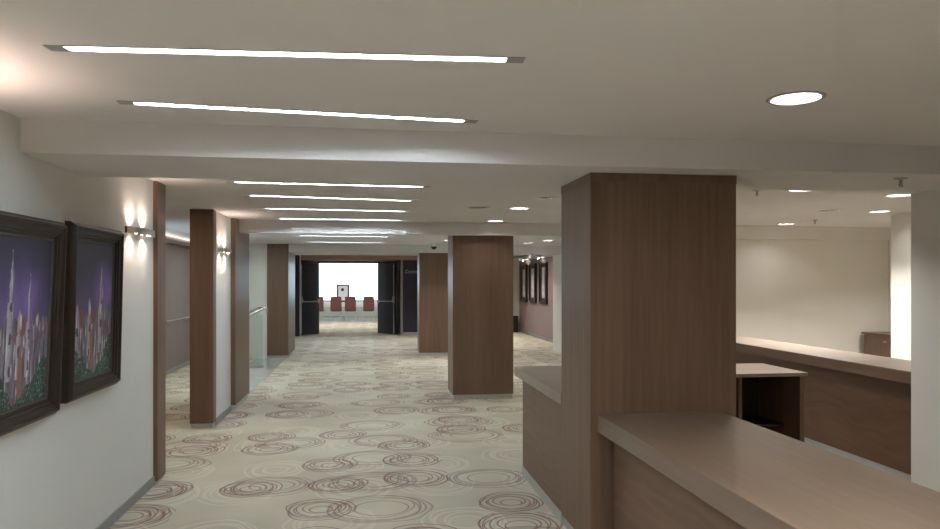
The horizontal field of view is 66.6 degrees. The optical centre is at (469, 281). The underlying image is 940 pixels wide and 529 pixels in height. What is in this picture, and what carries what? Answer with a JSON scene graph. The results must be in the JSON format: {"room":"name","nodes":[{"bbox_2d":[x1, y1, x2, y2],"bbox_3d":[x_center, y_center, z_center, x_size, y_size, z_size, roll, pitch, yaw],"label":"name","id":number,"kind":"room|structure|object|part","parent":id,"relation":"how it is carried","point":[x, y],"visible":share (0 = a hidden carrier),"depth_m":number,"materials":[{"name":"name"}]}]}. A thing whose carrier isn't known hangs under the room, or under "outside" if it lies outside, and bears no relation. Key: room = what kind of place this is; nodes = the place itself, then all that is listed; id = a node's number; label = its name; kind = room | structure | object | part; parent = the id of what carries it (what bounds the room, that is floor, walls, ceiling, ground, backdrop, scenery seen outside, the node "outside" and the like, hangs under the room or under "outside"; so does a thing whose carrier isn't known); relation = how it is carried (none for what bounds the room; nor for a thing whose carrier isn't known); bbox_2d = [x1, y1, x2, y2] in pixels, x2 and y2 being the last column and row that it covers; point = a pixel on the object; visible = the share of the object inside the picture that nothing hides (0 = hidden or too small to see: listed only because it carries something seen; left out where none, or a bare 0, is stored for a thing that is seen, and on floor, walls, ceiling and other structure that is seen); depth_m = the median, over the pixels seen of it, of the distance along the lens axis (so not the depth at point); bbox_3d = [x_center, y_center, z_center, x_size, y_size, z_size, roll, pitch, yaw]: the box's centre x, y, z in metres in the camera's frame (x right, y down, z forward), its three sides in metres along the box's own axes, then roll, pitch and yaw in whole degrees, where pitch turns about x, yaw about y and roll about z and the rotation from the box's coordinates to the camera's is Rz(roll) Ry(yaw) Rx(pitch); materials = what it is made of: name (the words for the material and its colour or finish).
{"room":"hotel lobby","nodes":[
{"label":"hotel lobby","id":0,"kind":"room"},
{"bbox_2d":[0,109,152,528],"bbox_3d":[-2.059,0.427,1.121,0.200,2.545,9.800,0,0,-8],"label":"wall","id":1,"kind":"structure","parent":0,"point":[72,467],"depth_m":4.58,"materials":[{"name":"white paint"}]},
{"bbox_2d":[0,210,66,436],"bbox_3d":[-2.262,0.203,3.624,0.102,1.078,0.845,0,0,-8],"label":"framed painting","id":2,"kind":"object","parent":1,"relation":"attached to","point":[32,249],"visible":1,"depth_m":3.71,"materials":[{"name":"canvas paint"},{"name":"dark brown wood"}]},
{"bbox_2d":[60,221,123,403],"bbox_3d":[-2.411,0.176,4.606,0.086,1.068,0.860,0,0,-8],"label":"framed painting","id":3,"kind":"object","parent":1,"relation":"attached to","point":[93,299],"visible":1,"depth_m":4.56,"materials":[{"name":"canvas paint"},{"name":"dark brown wood"}]},
{"bbox_2d":[95,476,154,528],"bbox_3d":[-1.954,1.663,1.135,0.012,0.075,9.800,0,0,-8],"label":"baseboard","id":4,"kind":"structure","parent":1,"relation":"attached to","point":[120,511],"depth_m":5.29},
{"bbox_2d":[124,226,155,237],"bbox_3d":[-2.538,-0.385,5.547,0.101,0.048,0.670,0,0,-8],"label":"wall light","id":5,"kind":"object","parent":1,"relation":"attached to","point":[127,229],"visible":1,"depth_m":5.39,"materials":[{"name":"silver metal"}]},
{"bbox_2d":[166,236,189,370],"bbox_3d":[-6.279,0.427,17.463,0.200,2.545,9.450,0,0,-8],"label":"wall","id":6,"kind":"structure","parent":0,"point":[177,257],"depth_m":13.84,"materials":[{"name":"beige paint"}]},
{"bbox_2d":[166,238,189,247],"bbox_3d":[-5.502,-0.731,13.433,0.200,0.062,4.350,0,0,-8],"label":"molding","id":7,"kind":"structure","parent":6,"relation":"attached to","point":[168,241],"depth_m":13.29,"materials":[{"name":"beige paint"}]},
{"bbox_2d":[166,360,189,374],"bbox_3d":[-5.707,1.660,14.211,0.014,0.080,2.850,0,0,-8],"label":"baseboard","id":8,"kind":"structure","parent":6,"relation":"attached to","point":[187,363],"depth_m":13.78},
{"bbox_2d":[166,316,189,323],"bbox_3d":[-5.679,0.733,14.215,0.074,0.069,2.750,0,0,-8],"label":"wall handrail","id":9,"kind":"object","parent":6,"relation":"attached to","point":[189,316],"visible":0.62,"depth_m":13.57,"materials":[{"name":"metal"}]},
{"bbox_2d":[249,244,267,358],"bbox_3d":[-5.217,0.427,15.822,1.440,2.545,0.200,0,0,-8],"label":"wall","id":10,"kind":"structure","parent":0,"point":[257,252],"depth_m":15.80,"materials":[{"name":"white paint"}]},
{"bbox_2d":[109,316,566,528],"bbox_3d":[-1.220,1.772,16.342,14.600,0.156,40.100,0,0,-8],"label":"floor","id":11,"kind":"structure","parent":0,"point":[357,428],"depth_m":7.26,"materials":[{"name":"carpet"}]},
{"bbox_2d":[153,181,165,484],"bbox_3d":[-2.751,0.427,6.093,0.235,2.545,0.240,0,0,-8],"label":"wood column","id":12,"kind":"structure","parent":11,"relation":"on","point":[159,189],"depth_m":6.04,"materials":[{"name":"brown wood"}]},
{"bbox_2d":[190,209,215,427],"bbox_3d":[-3.129,0.427,8.382,0.263,2.545,0.160,0,0,-8],"label":"wood column","id":13,"kind":"structure","parent":11,"relation":"on","point":[202,221],"depth_m":8.30,"materials":[{"name":"brown wood"}]},
{"bbox_2d":[216,211,230,417],"bbox_3d":[-3.183,0.427,8.950,0.185,2.545,0.980,0,0,-8],"label":"wall pier","id":14,"kind":"object","parent":11,"relation":"on","point":[223,223],"visible":0.57,"depth_m":8.97,"materials":[{"name":"white paint"}]},
{"bbox_2d":[215,405,231,424],"bbox_3d":[-3.085,1.663,8.964,0.013,0.075,0.960,0,0,-8],"label":"baseboard","id":15,"kind":"object","parent":14,"relation":"attached to","point":[228,410],"visible":1,"depth_m":8.91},
{"bbox_2d":[218,248,231,253],"bbox_3d":[-3.026,-0.385,8.861,0.101,0.048,0.670,0,0,-8],"label":"wall light","id":16,"kind":"object","parent":14,"relation":"attached to","point":[224,250],"visible":1,"depth_m":8.67,"materials":[{"name":"silver metal"}]},
{"bbox_2d":[231,218,248,409],"bbox_3d":[-3.302,0.427,9.994,0.245,2.545,1.120,0,0,-8],"label":"wood column","id":17,"kind":"structure","parent":11,"relation":"on","point":[239,242],"depth_m":9.75,"materials":[{"name":"brown wood"}]},
{"bbox_2d":[249,307,267,367],"bbox_3d":[-4.396,1.091,14.247,0.761,1.205,0.392,0,0,-8],"label":"glass balustrade","id":18,"kind":"object","parent":11,"relation":"on","point":[256,308],"visible":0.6,"depth_m":14.11,"materials":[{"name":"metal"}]},
{"bbox_3d":[-4.366,0.685,14.075,0.751,0.388,0.042,0,0,-8],"label":"handrail","id":19,"kind":"part","parent":18,"relation":"part of","materials":[{"name":"metal"}]},
{"bbox_2d":[267,244,294,358],"bbox_3d":[-4.363,0.427,16.565,0.460,2.545,1.470,0,0,-8],"label":"wood column","id":20,"kind":"structure","parent":11,"relation":"on","point":[280,262],"depth_m":15.85,"materials":[{"name":"brown wood"}]},
{"bbox_2d":[319,297,323,321],"bbox_3d":[-6.540,1.161,30.834,0.480,1.082,0.628,0,0,-8],"label":"dining chair","id":21,"kind":"object","parent":11,"relation":"on","point":[321,301],"visible":0.44,"depth_m":30.60,"materials":[{"name":"red fabric"}]},
{"bbox_3d":[-6.505,0.925,30.590,0.480,0.610,0.135,0,0,-8],"label":"backrest","id":22,"kind":"part","parent":21,"relation":"part of","materials":[{"name":"red fabric"}]},
{"bbox_2d":[324,302,346,319],"bbox_3d":[-6.315,1.294,31.625,1.754,0.812,0.780,0,0,-8],"label":"banquet table","id":23,"kind":"object","parent":11,"relation":"on","point":[326,304],"visible":0.16,"depth_m":31.25,"materials":[{"name":"white fabric"}]},
{"bbox_2d":[337,284,348,301],"bbox_3d":[-5.646,0.493,31.791,0.560,0.790,0.180,0,0,-8],"label":"framed notice","id":24,"kind":"object","parent":23,"relation":"on","point":[342,289],"visible":0.76,"depth_m":31.71,"materials":[{"name":"white paper"}]},
{"bbox_2d":[330,296,341,321],"bbox_3d":[-5.788,1.161,30.942,0.480,1.082,0.628,0,0,-8],"label":"dining chair","id":25,"kind":"object","parent":11,"relation":"on","point":[335,302],"visible":1,"depth_m":30.68,"materials":[{"name":"red fabric"}]},
{"bbox_3d":[-5.753,0.925,30.698,0.480,0.610,0.135,0,0,-8],"label":"backrest","id":26,"kind":"part","parent":25,"relation":"part of","materials":[{"name":"red fabric"}]},
{"bbox_2d":[345,296,355,320],"bbox_3d":[-5.184,1.161,31.028,0.480,1.082,0.628,0,0,-8],"label":"dining chair","id":27,"kind":"object","parent":11,"relation":"on","point":[350,301],"visible":1,"depth_m":30.77,"materials":[{"name":"red fabric"}]},
{"bbox_3d":[-5.149,0.925,30.784,0.480,0.610,0.135,0,0,-8],"label":"backrest","id":28,"kind":"part","parent":27,"relation":"part of","materials":[{"name":"red fabric"}]},
{"bbox_2d":[356,302,377,319],"bbox_3d":[-4.265,1.294,31.918,1.754,0.812,0.780,0,0,-8],"label":"banquet table","id":29,"kind":"object","parent":11,"relation":"on","point":[358,304],"visible":0.25,"depth_m":31.46,"materials":[{"name":"white fabric"}]},
{"bbox_2d":[363,296,373,320],"bbox_3d":[-4.412,1.161,31.138,0.480,1.082,0.628,0,0,-8],"label":"dining chair","id":30,"kind":"object","parent":11,"relation":"on","point":[368,301],"visible":1,"depth_m":30.87,"materials":[{"name":"red fabric"}]},
{"bbox_3d":[-4.377,0.925,30.894,0.480,0.610,0.135,0,0,-8],"label":"backrest","id":31,"kind":"part","parent":30,"relation":"part of","materials":[{"name":"red fabric"}]},
{"bbox_2d":[417,253,447,355],"bbox_3d":[-0.772,0.515,16.845,0.890,2.370,0.670,0,0,-8],"label":"wood column","id":32,"kind":"structure","parent":11,"relation":"on","point":[432,268],"depth_m":16.50,"materials":[{"name":"brown wood"}]},
{"bbox_2d":[448,235,512,399],"bbox_3d":[0.147,0.427,10.688,0.890,2.545,0.640,0,0,-8],"label":"wood column","id":33,"kind":"structure","parent":11,"relation":"on","point":[480,268],"depth_m":10.37,"materials":[{"name":"brown wood"}]},
{"bbox_2d":[513,315,517,331],"bbox_3d":[1.477,1.420,24.201,0.270,0.560,0.270,0,0,-8],"label":"waste bin","id":34,"kind":"object","parent":11,"relation":"on","point":[515,318],"visible":0.49,"depth_m":24.08,"materials":[{"name":"black plastic"}]},
{"bbox_2d":[514,366,563,523],"bbox_3d":[0.929,1.240,5.876,0.820,0.920,1.608,0,0,-8],"label":"counter","id":35,"kind":"object","parent":11,"relation":"on","point":[542,385],"depth_m":5.61,"materials":[{"name":"laminate"}]},
{"bbox_2d":[514,366,561,404],"bbox_3d":[0.929,0.821,5.876,0.820,0.082,1.608,0,0,-8],"label":"countertop","id":36,"kind":"structure","parent":35,"relation":"on","point":[546,379],"depth_m":5.90,"materials":[{"name":"laminate"}]},
{"bbox_3d":[0.570,1.244,5.670,0.025,0.763,1.295,0,0,-8],"label":"panel","id":37,"kind":"part","parent":35,"relation":"part of","materials":[{"name":"brown wood"}]},
{"bbox_2d":[561,172,736,528],"bbox_3d":[1.159,0.515,4.761,0.956,2.370,0.666,0,0,-8],"label":"wood column","id":38,"kind":"structure","parent":11,"relation":"on","point":[649,260],"depth_m":4.44,"materials":[{"name":"brown wood"}]},
{"bbox_3d":[1.159,-0.642,4.761,0.956,0.054,0.666,0,0,-8],"label":"cornice","id":39,"kind":"part","parent":38,"relation":"part of","materials":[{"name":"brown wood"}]},
{"bbox_2d":[597,411,939,528],"bbox_3d":[1.451,1.254,2.438,0.788,0.893,4.018,0,0,-8],"label":"counter","id":40,"kind":"object","parent":11,"relation":"on","point":[696,469],"depth_m":3.16,"materials":[{"name":"laminate"}]},
{"bbox_3d":[1.161,1.268,2.398,0.025,0.705,3.920,0,0,-8],"label":"panel","id":41,"kind":"part","parent":40,"relation":"part of","materials":[{"name":"brown wood"}]},
{"bbox_2d":[736,363,807,441],"bbox_3d":[2.258,1.228,6.231,1.030,0.945,0.700,0,0,-8],"label":"desk","id":42,"kind":"object","parent":11,"relation":"on","point":[770,397],"visible":0.35,"depth_m":6.22,"materials":[{"name":"laminate"}]},
{"bbox_3d":[2.212,1.242,6.548,0.910,0.915,0.020,0,0,-8],"label":"panel","id":43,"kind":"part","parent":42,"relation":"part of","materials":[{"name":"brown wood"}]},
{"bbox_2d":[742,415,783,426],"bbox_3d":[2.441,1.240,6.364,0.510,0.020,0.410,0,0,-8],"label":"shelf","id":44,"kind":"object","parent":42,"relation":"attached to","point":[760,420],"depth_m":6.31,"materials":[{"name":"brown wood"}]},
{"bbox_2d":[736,363,807,377],"bbox_3d":[2.258,0.770,6.231,1.030,0.030,0.700,0,0,-8],"label":"countertop","id":45,"kind":"structure","parent":42,"relation":"on","point":[747,369],"depth_m":6.03,"materials":[{"name":"laminate"}]},
{"bbox_3d":[2.728,1.242,6.298,0.040,0.915,0.660,0,0,-8],"label":"panel","id":46,"kind":"part","parent":42,"relation":"part of","materials":[{"name":"brown wood"}]},
{"bbox_2d":[736,335,910,480],"bbox_3d":[3.548,1.213,8.127,0.620,0.974,5.290,0,0,-8],"label":"counter","id":47,"kind":"object","parent":11,"relation":"on","point":[857,406],"depth_m":6.68,"materials":[{"name":"laminate"}]},
{"bbox_2d":[736,335,910,372],"bbox_3d":[3.548,0.730,8.127,0.620,0.008,5.290,0,0,-8],"label":"countertop","id":48,"kind":"structure","parent":47,"relation":"on","point":[852,357],"depth_m":7.16,"materials":[{"name":"laminate"}]},
{"bbox_2d":[861,332,890,357],"bbox_3d":[6.411,1.238,10.541,0.520,0.925,1.220,0,0,-8],"label":"sideboard","id":49,"kind":"object","parent":11,"relation":"on","point":[875,343],"visible":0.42,"depth_m":10.77,"materials":[{"name":"brown wood"}]},
{"bbox_2d":[891,213,910,359],"bbox_3d":[5.710,0.427,8.759,0.720,2.545,0.630,0,0,-8],"label":"column","id":50,"kind":"structure","parent":11,"relation":"on","point":[900,223],"depth_m":8.84,"materials":[{"name":"white paint"}]},
{"bbox_2d":[911,189,939,491],"bbox_3d":[3.720,0.515,5.127,0.686,2.370,0.660,0,0,-8],"label":"column","id":51,"kind":"structure","parent":11,"relation":"on","point":[925,205],"depth_m":5.26,"materials":[{"name":"white paint"}]},
{"bbox_2d":[319,301,377,315],"bbox_3d":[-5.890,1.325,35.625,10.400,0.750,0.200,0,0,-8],"label":"table","id":52,"kind":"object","parent":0,"point":[327,312],"depth_m":35.52,"materials":[{"name":"white paint"}]},
{"bbox_2d":[403,260,416,334],"bbox_3d":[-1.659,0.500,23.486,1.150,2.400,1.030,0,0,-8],"label":"panel","id":53,"kind":"object","parent":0,"point":[409,279],"visible":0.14,"depth_m":22.93,"materials":[{"name":"brown wood"}]},
{"bbox_2d":[303,257,518,332],"bbox_3d":[-3.834,0.427,23.797,11.130,2.545,0.200,0,0,-8],"label":"wall","id":54,"kind":"structure","parent":0,"point":[515,260],"depth_m":24.45,"materials":[{"name":"white paint"}]},
{"bbox_2d":[295,255,302,335],"bbox_3d":[-5.464,0.427,22.918,0.175,2.545,1.080,0,0,-8],"label":"door frame","id":55,"kind":"structure","parent":54,"relation":"attached to","point":[298,261],"depth_m":22.39,"materials":[{"name":"brown wood"}]},
{"bbox_2d":[317,261,379,333],"bbox_3d":[-4.032,0.510,23.769,2.050,2.380,0.260,0,0,-8],"label":"doorframe","id":56,"kind":"object","parent":54,"relation":"attached to","point":[318,262],"visible":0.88,"depth_m":23.64,"materials":[{"name":"brown wood"}]},
{"bbox_2d":[301,263,318,334],"bbox_3d":[-5.154,0.544,23.064,0.127,2.288,0.942,0,0,29],"label":"door","id":57,"kind":"structure","parent":56,"relation":"attached to","point":[309,271],"depth_m":23.05,"materials":[{"name":"black wood"}]},
{"bbox_3d":[-5.350,0.545,22.696,0.025,2.210,0.026,0,0,29],"label":"latch rod","id":58,"kind":"part","parent":57,"relation":"part of","materials":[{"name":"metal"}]},
{"bbox_2d":[377,263,395,333],"bbox_3d":[-2.758,0.544,23.405,0.942,2.288,0.127,0,0,45],"label":"door","id":59,"kind":"structure","parent":56,"relation":"attached to","point":[386,300],"depth_m":23.36,"materials":[{"name":"black wood"}]},
{"bbox_3d":[-2.467,0.545,23.107,0.026,2.210,0.025,0,0,45],"label":"latch rod","id":60,"kind":"part","parent":59,"relation":"part of","materials":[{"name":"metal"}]},
{"bbox_2d":[301,255,416,260],"bbox_3d":[-3.271,-0.772,23.246,4.410,0.145,1.050,0,0,-8],"label":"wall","id":61,"kind":"structure","parent":54,"relation":"attached to","point":[303,257],"depth_m":22.71,"materials":[{"name":"brown wood"}]},
{"bbox_2d":[399,260,402,334],"bbox_3d":[-2.260,0.500,23.380,0.070,2.400,1.070,0,0,-8],"label":"trim","id":62,"kind":"structure","parent":54,"relation":"attached to","point":[400,261],"depth_m":22.85,"materials":[{"name":"grey metal"}]},
{"bbox_2d":[0,0,939,256],"bbox_3d":[-0.359,-0.945,10.303,14.600,0.200,27.900,0,0,-8],"label":"ceiling","id":63,"kind":"structure","parent":0,"point":[686,69],"depth_m":2.97,"materials":[{"name":"paint"}]},
{"bbox_2d":[43,45,525,62],"bbox_3d":[-0.659,-0.862,2.648,1.736,0.039,0.064,0,0,-5],"label":"recessed light","id":64,"kind":"object","parent":63,"relation":"in","point":[64,48],"visible":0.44,"depth_m":2.66,"materials":[{"name":"white plastic"}]},
{"bbox_2d":[117,100,477,122],"bbox_3d":[-0.808,-0.862,3.562,1.736,0.039,0.065,0,0,-14],"label":"recessed light","id":65,"kind":"object","parent":63,"relation":"in","point":[118,101],"visible":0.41,"depth_m":3.55,"materials":[{"name":"glowing light diffuser"},{"name":"grey metal"}]},
{"bbox_2d":[295,209,332,209],"bbox_3d":[-1.812,-0.862,8.304,0.420,0.039,0.090,0,0,-12],"label":"recessed light","id":66,"kind":"object","parent":63,"relation":"in","point":[332,209],"depth_m":8.32,"materials":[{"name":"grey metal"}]},
{"bbox_2d":[226,181,430,187],"bbox_3d":[-1.202,-0.862,6.192,1.736,0.039,0.064,0,0,-11],"label":"recessed light","id":67,"kind":"object","parent":63,"relation":"in","point":[226,181],"visible":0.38,"depth_m":6.19,"materials":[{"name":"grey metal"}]},
{"bbox_2d":[242,195,416,201],"bbox_3d":[-1.380,-0.862,7.197,1.736,0.039,0.064,0,0,-17],"label":"recessed light","id":68,"kind":"object","parent":63,"relation":"in","point":[242,195],"visible":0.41,"depth_m":7.21,"materials":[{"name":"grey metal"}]},
{"bbox_2d":[274,218,404,220],"bbox_3d":[-1.747,-0.862,9.650,1.736,0.039,0.065,0,0,-10],"label":"recessed light","id":69,"kind":"object","parent":63,"relation":"in","point":[274,218],"visible":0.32,"depth_m":9.65,"materials":[{"name":"grey metal"}]},
{"bbox_2d":[296,235,387,236],"bbox_3d":[-2.311,-0.862,13.155,1.736,0.039,0.065,0,0,-11],"label":"recessed light","id":70,"kind":"object","parent":63,"relation":"in","point":[296,235],"visible":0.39,"depth_m":13.24,"materials":[{"name":"grey metal"}]},
{"bbox_2d":[343,210,380,210],"bbox_3d":[-1.272,-0.862,8.420,0.426,0.039,0.091,0,0,-12],"label":"recessed light","id":71,"kind":"object","parent":63,"relation":"in","point":[343,210],"depth_m":8.44,"materials":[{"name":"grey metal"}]},
{"bbox_2d":[239,220,561,235],"bbox_3d":[-0.040,-0.757,10.247,6.285,0.175,0.160,0,0,-8],"label":"ceiling beam","id":72,"kind":"structure","parent":63,"relation":"attached to","point":[245,226],"depth_m":10.04,"materials":[{"name":"paint"}]},
{"bbox_2d":[289,244,561,254],"bbox_3d":[-1.209,-0.757,16.798,6.750,0.175,0.900,0,0,-8],"label":"ceiling beam","id":73,"kind":"structure","parent":63,"relation":"attached to","point":[293,248],"depth_m":16.29,"materials":[{"name":"paint"}]},
{"bbox_2d":[431,242,436,249],"bbox_3d":[-0.775,-0.769,15.344,0.130,0.151,0.130,0,0,-8],"label":"dome camera","id":74,"kind":"object","parent":63,"relation":"attached to","point":[433,247],"visible":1,"depth_m":15.30,"materials":[{"name":"white plastic"}]},
{"bbox_2d":[466,206,489,208],"bbox_3d":[0.090,-0.841,8.053,0.270,0.008,0.270,0,0,-8],"label":"ceiling speaker","id":75,"kind":"object","parent":63,"relation":"attached to","point":[471,207],"visible":1,"depth_m":8.04,"materials":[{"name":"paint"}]},
{"bbox_2d":[20,119,939,192],"bbox_3d":[2.505,-0.757,4.817,9.880,0.175,0.850,0,0,-8],"label":"ceiling beam","id":76,"kind":"structure","parent":63,"relation":"attached to","point":[84,148],"depth_m":4.14,"materials":[{"name":"paint"}]},
{"bbox_2d":[894,177,907,187],"bbox_3d":[2.777,-0.638,4.608,0.084,0.061,0.084,0,0,-8],"label":"sprinkler","id":77,"kind":"object","parent":76,"relation":"attached to","point":[900,179],"visible":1,"depth_m":4.60,"materials":[{"name":"grey metal"}]},
{"bbox_2d":[487,220,503,221],"bbox_3d":[0.350,-0.887,9.868,0.254,0.096,0.254,0,0,-8],"label":"recessed light","id":78,"kind":"object","parent":63,"relation":"in","point":[487,220],"visible":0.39,"depth_m":9.94,"materials":[{"name":"grey metal"}]},
{"bbox_2d":[509,207,530,209],"bbox_3d":[0.570,-0.887,8.182,0.254,0.096,0.254,0,0,-8],"label":"recessed light","id":79,"kind":"object","parent":63,"relation":"in","point":[512,208],"visible":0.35,"depth_m":8.26,"materials":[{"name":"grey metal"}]},
{"bbox_2d":[513,255,538,260],"bbox_3d":[1.910,-0.762,21.334,0.171,0.167,5.900,0,0,-8],"label":"track light","id":80,"kind":"object","parent":63,"relation":"attached to","point":[535,256],"visible":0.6,"depth_m":22.73,"materials":[{"name":"silver plastic"}]},
{"bbox_2d":[535,196,558,199],"bbox_3d":[0.769,-0.837,7.110,0.244,0.016,0.244,0,0,-8],"label":"recessed light","id":81,"kind":"object","parent":63,"relation":"in","point":[536,197],"visible":1,"depth_m":7.09,"materials":[{"name":"white ceramic"}]},
{"bbox_2d":[777,223,794,224],"bbox_3d":[4.581,-0.887,10.371,0.254,0.096,0.254,0,0,-8],"label":"recessed light","id":82,"kind":"object","parent":63,"relation":"in","point":[779,223],"visible":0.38,"depth_m":10.44,"materials":[{"name":"grey metal"}]},
{"bbox_2d":[766,91,826,105],"bbox_3d":[1.496,-0.887,3.284,0.254,0.096,0.254,0,0,-8],"label":"recessed light","id":83,"kind":"object","parent":63,"relation":"in","point":[796,97],"visible":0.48,"depth_m":3.36,"materials":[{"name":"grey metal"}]},
{"bbox_2d":[787,190,805,191],"bbox_3d":[3.038,-0.887,6.535,0.254,0.096,0.254,0,0,-8],"label":"recessed light","id":84,"kind":"object","parent":63,"relation":"in","point":[787,190],"visible":0.15,"depth_m":6.64,"materials":[{"name":"grey metal"}]},
{"bbox_2d":[816,209,840,211],"bbox_3d":[4.203,-0.841,8.388,0.270,0.008,0.270,0,0,-8],"label":"ceiling speaker","id":85,"kind":"object","parent":63,"relation":"attached to","point":[820,210],"visible":1,"depth_m":8.38,"materials":[{"name":"paint"}]},
{"bbox_2d":[868,210,890,212],"bbox_3d":[4.901,-0.887,8.558,0.254,0.096,0.254,0,0,-8],"label":"recessed light","id":86,"kind":"object","parent":63,"relation":"in","point":[879,211],"visible":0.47,"depth_m":8.63,"materials":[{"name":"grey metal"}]},
{"bbox_2d":[884,194,910,196],"bbox_3d":[4.179,-0.887,6.960,0.254,0.096,0.254,0,0,-8],"label":"recessed light","id":87,"kind":"object","parent":63,"relation":"in","point":[891,195],"visible":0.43,"depth_m":7.03,"materials":[{"name":"grey metal"}]},
{"bbox_2d":[519,255,550,259],"bbox_3d":[2.289,-0.792,21.236,0.130,0.105,7.200,0,0,-8],"label":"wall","id":88,"kind":"structure","parent":0,"point":[527,257],"depth_m":22.90,"materials":[{"name":"white paint"}]},
{"bbox_2d":[519,256,552,339],"bbox_3d":[2.254,0.480,21.231,0.200,2.440,7.200,0,0,-8],"label":"wall","id":89,"kind":"structure","parent":0,"point":[535,318],"depth_m":21.73,"materials":[{"name":"paint"}]},
{"bbox_2d":[520,265,527,301],"bbox_3d":[1.780,0.050,23.638,0.060,1.220,0.880,0,0,-8],"label":"framed print","id":90,"kind":"object","parent":89,"relation":"attached to","point":[523,268],"visible":1,"depth_m":23.55,"materials":[{"name":"black plastic"}]},
{"bbox_2d":[523,270,524,296],"bbox_3d":[1.778,0.040,23.638,0.004,0.900,0.320,0,0,-8],"label":"print","id":91,"kind":"object","parent":90,"relation":"attached to","point":[523,270],"depth_m":23.59},
{"bbox_2d":[529,263,536,302],"bbox_3d":[1.962,0.040,22.361,0.060,1.220,0.880,0,0,-8],"label":"framed print","id":92,"kind":"object","parent":89,"relation":"attached to","point":[532,267],"visible":1,"depth_m":22.26,"materials":[{"name":"black plastic"}]},
{"bbox_2d":[518,255,552,260],"bbox_3d":[2.124,-0.733,21.314,0.045,0.025,7.000,0,0,-8],"label":"trim","id":93,"kind":"structure","parent":89,"relation":"attached to","point":[551,255],"depth_m":21.93,"materials":[{"name":"white paint"}]},
{"bbox_2d":[519,329,552,342],"bbox_3d":[2.134,1.660,21.315,0.015,0.080,7.000,0,0,-8],"label":"baseboard","id":94,"kind":"structure","parent":89,"relation":"attached to","point":[521,331],"depth_m":21.86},
{"bbox_2d":[539,262,547,303],"bbox_3d":[2.154,0.030,21.015,0.060,1.220,0.880,0,0,-8],"label":"framed print","id":95,"kind":"object","parent":89,"relation":"attached to","point":[543,266],"visible":1,"depth_m":20.97,"materials":[{"name":"black plastic"}]},
{"bbox_2d":[553,254,561,353],"bbox_3d":[2.662,0.427,14.269,0.200,2.545,7.100,0,0,-8],"label":"wall","id":96,"kind":"structure","parent":0,"point":[557,259],"depth_m":17.34,"materials":[{"name":"white paint"}]},
{"bbox_2d":[736,239,887,353],"bbox_3d":[5.005,0.427,11.118,3.550,2.545,0.200,0,0,-8],"label":"wall","id":97,"kind":"structure","parent":0,"point":[816,293],"depth_m":11.06,"materials":[{"name":"white paint"}]},
{"bbox_2d":[736,226,890,240],"bbox_3d":[4.931,-0.748,10.931,3.350,0.195,0.150,0,0,-8],"label":"trim","id":98,"kind":"structure","parent":97,"relation":"attached to","point":[742,232],"depth_m":10.91,"materials":[{"name":"white paint"}]},
{"bbox_2d":[888,240,890,331],"bbox_3d":[7.645,0.427,4.474,0.200,2.545,13.700,0,0,-8],"label":"wall","id":99,"kind":"structure","parent":0,"point":[889,242],"depth_m":11.22,"materials":[{"name":"white paint"}]}
]}

